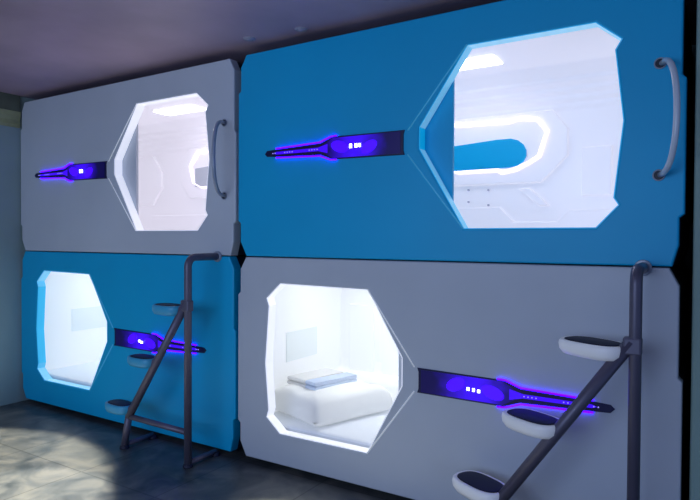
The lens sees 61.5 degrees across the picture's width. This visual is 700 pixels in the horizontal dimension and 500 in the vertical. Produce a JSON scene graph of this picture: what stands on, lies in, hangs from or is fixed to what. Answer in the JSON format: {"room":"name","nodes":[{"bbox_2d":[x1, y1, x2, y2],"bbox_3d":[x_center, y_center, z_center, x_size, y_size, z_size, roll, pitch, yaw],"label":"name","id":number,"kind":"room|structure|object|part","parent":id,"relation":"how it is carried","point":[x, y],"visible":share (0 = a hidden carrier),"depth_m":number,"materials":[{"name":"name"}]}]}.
{"room":"capsule hotel","nodes":[
{"label":"capsule hotel","id":0,"kind":"room"},
{"bbox_2d":[0,96,34,405],"bbox_3d":[-3.881,0.023,2.664,0.115,2.400,7.300,1,1,32],"label":"wall","id":1,"kind":"structure","parent":0,"point":[12,249],"depth_m":4.57,"materials":[{"name":"grey paint"}]},
{"bbox_2d":[0,92,19,111],"bbox_3d":[-4.165,-1.104,2.056,0.016,0.128,5.996,1,1,32],"label":"trim","id":2,"kind":"structure","parent":1,"relation":"attached to","point":[8,101],"depth_m":4.53,"materials":[{"name":"grey"}]},
{"bbox_2d":[0,108,20,127],"bbox_3d":[-4.160,-0.979,2.055,0.028,0.122,5.996,1,1,32],"label":"trim","id":3,"kind":"structure","parent":1,"relation":"attached to","point":[10,118],"depth_m":4.53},
{"bbox_2d":[0,399,689,499],"bbox_3d":[-0.342,1.328,0.543,8.400,0.100,7.400,1,1,32],"label":"floor","id":4,"kind":"structure","parent":0,"point":[48,451],"depth_m":3.29,"materials":[{"name":"stone"}]},
{"bbox_2d":[21,251,267,450],"bbox_3d":[-1.340,0.611,4.511,2.259,1.187,1.133,1,1,32],"label":"pod","id":5,"kind":"object","parent":4,"relation":"on","point":[77,307],"visible":0.66,"depth_m":3.92,"materials":[{"name":"blue paint"}]},
{"bbox_3d":[-2.032,0.579,4.330,0.865,0.839,0.060,1,1,32],"label":"window trim","id":6,"kind":"part","parent":5,"relation":"part of","materials":[{"name":"plastic"}]},
{"bbox_2d":[47,360,99,386],"bbox_3d":[-1.373,1.052,4.470,2.159,0.143,0.810,1,1,32],"label":"mattress","id":7,"kind":"object","parent":5,"relation":"in","point":[84,373],"visible":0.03,"depth_m":4.64,"materials":[{"name":"white fabric"}]},
{"bbox_2d":[21,59,245,255],"bbox_3d":[-1.374,-0.564,4.426,2.259,1.154,1.286,1,1,32],"label":"pod","id":8,"kind":"object","parent":5,"relation":"on","point":[148,164],"visible":0.83,"depth_m":4.16,"materials":[{"name":"grey paint"}]},
{"bbox_2d":[35,161,106,180],"bbox_3d":[-2.040,-0.559,4.282,0.874,0.124,0.018,1,1,32],"label":"light","id":9,"kind":"object","parent":8,"relation":"attached to","point":[58,170],"depth_m":4.25,"materials":[{"name":"purple plastic"}]},
{"bbox_3d":[-1.579,-0.554,4.080,0.316,0.910,0.018,1,1,32],"label":"sliding door","id":10,"kind":"part","parent":8,"relation":"part of","materials":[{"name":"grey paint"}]},
{"bbox_3d":[-1.810,-0.628,5.352,0.300,0.450,0.024,1,1,32],"label":"molded panel","id":11,"kind":"part","parent":8,"relation":"part of","materials":[{"name":"white plastic"}]},
{"bbox_3d":[-1.210,-0.544,3.803,0.895,0.838,0.060,1,1,32],"label":"window trim","id":12,"kind":"part","parent":8,"relation":"part of","materials":[{"name":"white plastic"}]},
{"bbox_3d":[-1.014,-0.205,4.863,1.820,0.190,0.024,1,1,32],"label":"molded panel","id":13,"kind":"part","parent":8,"relation":"part of","materials":[{"name":"white plastic"}]},
{"bbox_2d":[154,105,205,115],"bbox_3d":[-1.306,-1.076,4.522,0.420,0.016,0.160,1,1,32],"label":"lamp","id":14,"kind":"object","parent":8,"relation":"on","point":[182,109],"depth_m":4.50,"materials":[{"name":"white plastic"}]},
{"bbox_3d":[-1.071,-0.653,4.892,0.960,0.425,0.024,1,1,32],"label":"molded panel","id":15,"kind":"part","parent":8,"relation":"part of","materials":[{"name":"white plastic"}]},
{"bbox_2d":[189,150,207,188],"bbox_3d":[-1.073,-0.670,4.868,0.734,0.348,0.012,1,1,32],"label":"light","id":16,"kind":"object","parent":8,"relation":"attached to","point":[198,159],"depth_m":5.00,"materials":[{"name":"white plastic"}]},
{"bbox_3d":[-1.096,-0.625,4.886,0.525,0.177,0.014,1,1,32],"label":"insert panel","id":17,"kind":"part","parent":8,"relation":"part of","materials":[{"name":"grey paint"}]},
{"bbox_3d":[-0.754,-0.533,3.389,0.027,0.452,0.189,0,1,11],"label":"grab handle","id":18,"kind":"part","parent":8,"relation":"part of","materials":[{"name":"grey metal"}]},
{"bbox_2d":[114,328,206,353],"bbox_3d":[-1.241,0.604,3.798,0.874,0.132,0.025,1,1,32],"label":"light","id":19,"kind":"object","parent":5,"relation":"attached to","point":[128,340],"depth_m":3.83,"materials":[{"name":"plastic"}]},
{"bbox_2d":[105,251,221,468],"bbox_3d":[-1.153,0.613,3.577,0.743,1.218,0.305,1,1,32],"label":"step ladder","id":20,"kind":"object","parent":4,"relation":"on","point":[184,310],"visible":1,"depth_m":3.38,"materials":[{"name":"metal"}]},
{"bbox_3d":[-1.367,1.097,3.607,0.092,0.232,0.042,1,1,32],"label":"leg","id":21,"kind":"part","parent":20,"relation":"part of","materials":[{"name":"metal"}]},
{"bbox_3d":[-1.136,0.657,3.458,0.538,0.750,0.047,1,1,32],"label":"diagonal rail","id":22,"kind":"part","parent":20,"relation":"part of","materials":[{"name":"metal"}]},
{"bbox_3d":[-1.137,1.024,3.463,0.521,0.044,0.034,1,1,32],"label":"rail","id":23,"kind":"part","parent":20,"relation":"part of","materials":[{"name":"metal"}]},
{"bbox_2d":[238,257,691,499],"bbox_3d":[0.597,0.642,3.310,2.259,1.187,1.133,1,1,32],"label":"pod","id":24,"kind":"object","parent":4,"relation":"on","point":[455,346],"visible":0.93,"depth_m":2.71,"materials":[{"name":"grey paint"}]},
{"bbox_2d":[274,410,388,447],"bbox_3d":[0.563,1.082,3.268,2.159,0.143,0.810,1,1,32],"label":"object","id":25,"kind":"object","parent":24,"relation":"in","point":[359,431],"visible":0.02,"depth_m":3.32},
{"bbox_2d":[275,379,392,426],"bbox_3d":[-0.121,0.914,3.649,0.620,0.171,0.530,-1,1,-39],"label":"mattress","id":26,"kind":"object","parent":25,"relation":"on","point":[346,401],"visible":0.8,"depth_m":3.48,"materials":[{"name":"white fabric"}]},
{"bbox_2d":[287,368,342,387],"bbox_3d":[-0.218,0.814,3.755,0.170,0.052,0.340,1,1,44],"label":"folded towel","id":27,"kind":"object","parent":26,"relation":"on","point":[300,379],"visible":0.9,"depth_m":3.70,"materials":[{"name":"white fabric"}]},
{"bbox_2d":[305,372,356,389],"bbox_3d":[-0.115,0.817,3.656,0.340,0.052,0.100,-1,1,-42],"label":"folded towel","id":28,"kind":"object","parent":26,"relation":"on","point":[327,381],"visible":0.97,"depth_m":3.61,"materials":[{"name":"blue fabric"}]},
{"bbox_3d":[-0.096,0.609,3.128,0.865,0.839,0.060,1,1,32],"label":"window trim","id":29,"kind":"part","parent":24,"relation":"part of","materials":[{"name":"white plastic"}]},
{"bbox_3d":[0.085,0.717,4.194,0.200,0.660,0.024,1,1,32],"label":"molded panel","id":30,"kind":"part","parent":24,"relation":"part of","materials":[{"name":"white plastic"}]},
{"bbox_3d":[0.297,0.731,4.063,0.160,0.600,0.024,1,1,32],"label":"molded panel","id":31,"kind":"part","parent":24,"relation":"part of","materials":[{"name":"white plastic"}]},
{"bbox_3d":[0.385,0.637,2.878,0.323,0.890,0.018,1,1,32],"label":"sliding door","id":32,"kind":"part","parent":24,"relation":"part of","materials":[{"name":"grey paint"}]},
{"bbox_2d":[239,0,694,266],"bbox_3d":[0.562,-0.534,3.224,2.259,1.154,1.286,1,1,32],"label":"pod","id":33,"kind":"object","parent":24,"relation":"on","point":[511,131],"visible":1,"depth_m":2.97,"materials":[{"name":"blue paint"}]},
{"bbox_2d":[265,130,404,160],"bbox_3d":[-0.105,-0.531,3.077,0.874,0.132,0.025,1,1,32],"label":"light","id":34,"kind":"object","parent":33,"relation":"attached to","point":[342,145],"depth_m":3.04,"materials":[{"name":"plastic"}]},
{"bbox_3d":[0.357,-0.524,2.878,0.316,0.910,0.018,1,1,32],"label":"sliding door","id":35,"kind":"part","parent":33,"relation":"part of","materials":[{"name":"blue paint"}]},
{"bbox_2d":[460,55,501,69],"bbox_3d":[0.630,-1.045,3.320,0.420,0.016,0.160,1,1,32],"label":"lamp","id":36,"kind":"object","parent":33,"relation":"on","point":[485,60],"depth_m":3.25,"materials":[{"name":"white plastic"}]},
{"bbox_3d":[0.840,-0.594,3.684,0.525,0.177,0.014,1,1,32],"label":"insert panel","id":37,"kind":"part","parent":33,"relation":"part of","materials":[{"name":"blue paint"}]},
{"bbox_2d":[454,116,548,174],"bbox_3d":[0.863,-0.639,3.666,0.734,0.348,0.012,1,1,32],"label":"light","id":38,"kind":"object","parent":33,"relation":"attached to","point":[489,145],"depth_m":3.62,"materials":[{"name":"plastic"}]},
{"bbox_3d":[0.866,-0.623,3.691,0.960,0.425,0.024,1,1,32],"label":"molded panel","id":39,"kind":"part","parent":33,"relation":"part of","materials":[{"name":"white plastic"}]},
{"bbox_3d":[0.726,-0.513,2.601,0.895,0.838,0.060,1,1,32],"label":"window trim","id":40,"kind":"part","parent":33,"relation":"part of","materials":[{"name":"white plastic"}]},
{"bbox_3d":[1.106,-0.321,3.546,0.190,0.110,0.024,1,1,32],"label":"molded panel","id":41,"kind":"part","parent":33,"relation":"part of","materials":[{"name":"white plastic"}]},
{"bbox_3d":[0.923,-0.174,3.661,1.820,0.190,0.024,1,1,32],"label":"molded panel","id":42,"kind":"part","parent":33,"relation":"part of","materials":[{"name":"white plastic"}]},
{"bbox_3d":[1.408,-0.452,3.356,0.160,0.280,0.024,1,1,32],"label":"molded panel","id":43,"kind":"part","parent":33,"relation":"part of","materials":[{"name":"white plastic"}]},
{"bbox_2d":[654,171,662,179],"bbox_3d":[1.196,-0.289,2.278,0.038,0.038,0.016,1,1,32],"label":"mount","id":44,"kind":"object","parent":33,"relation":"attached to","point":[656,177],"depth_m":2.27,"materials":[{"name":"grey metal"}]},
{"bbox_2d":[655,59,662,67],"bbox_3d":[1.198,-0.719,2.270,0.038,0.038,0.016,1,1,32],"label":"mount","id":45,"kind":"object","parent":33,"relation":"attached to","point":[657,61],"depth_m":2.27,"materials":[{"name":"grey metal"}]},
{"bbox_3d":[1.182,-0.502,2.187,0.027,0.452,0.189,0,1,11],"label":"grab handle","id":46,"kind":"part","parent":33,"relation":"part of","materials":[{"name":"grey metal"}]},
{"bbox_2d":[417,367,614,413],"bbox_3d":[0.695,0.635,2.596,0.874,0.132,0.025,1,1,32],"label":"light","id":47,"kind":"object","parent":24,"relation":"attached to","point":[490,391],"depth_m":2.61,"materials":[{"name":"blue plastic"}]},
{"bbox_2d":[452,260,651,499],"bbox_3d":[0.782,0.643,2.382,0.751,1.218,0.294,1,1,32],"label":"step ladder","id":48,"kind":"object","parent":4,"relation":"on","point":[474,485],"visible":1,"depth_m":2.19,"materials":[{"name":"metal"}]},
{"bbox_3d":[0.800,0.688,2.256,0.538,0.750,0.047,1,1,32],"label":"diagonal rail","id":49,"kind":"part","parent":48,"relation":"part of","materials":[{"name":"metal"}]},
{"bbox_2d":[0,0,696,99],"bbox_3d":[-0.329,-1.171,0.500,8.400,0.100,7.400,1,1,32],"label":"ceiling","id":50,"kind":"structure","parent":0,"point":[49,48],"depth_m":3.13,"materials":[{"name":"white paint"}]},
{"bbox_2d":[243,36,255,41],"bbox_3d":[-0.556,-1.164,3.256,0.070,0.015,0.070,1,1,32],"label":"recessed light","id":51,"kind":"object","parent":50,"relation":"in","point":[247,38],"visible":1,"depth_m":3.24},
{"bbox_2d":[295,27,307,31],"bbox_3d":[-0.257,-1.160,3.104,0.070,0.015,0.070,1,1,32],"label":"recessed light","id":52,"kind":"object","parent":50,"relation":"in","point":[298,29],"visible":1,"depth_m":3.09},
{"bbox_2d":[682,45,695,466],"bbox_3d":[1.589,0.035,3.622,8.400,2.400,0.100,1,1,32],"label":"wall","id":53,"kind":"structure","parent":0,"point":[688,261],"depth_m":3.35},
{"bbox_2d":[689,0,699,499],"bbox_3d":[3.212,0.075,1.792,3.712,2.400,1.300,1,1,32],"label":"wall","id":54,"kind":"structure","parent":0,"point":[694,491],"depth_m":2.21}
]}

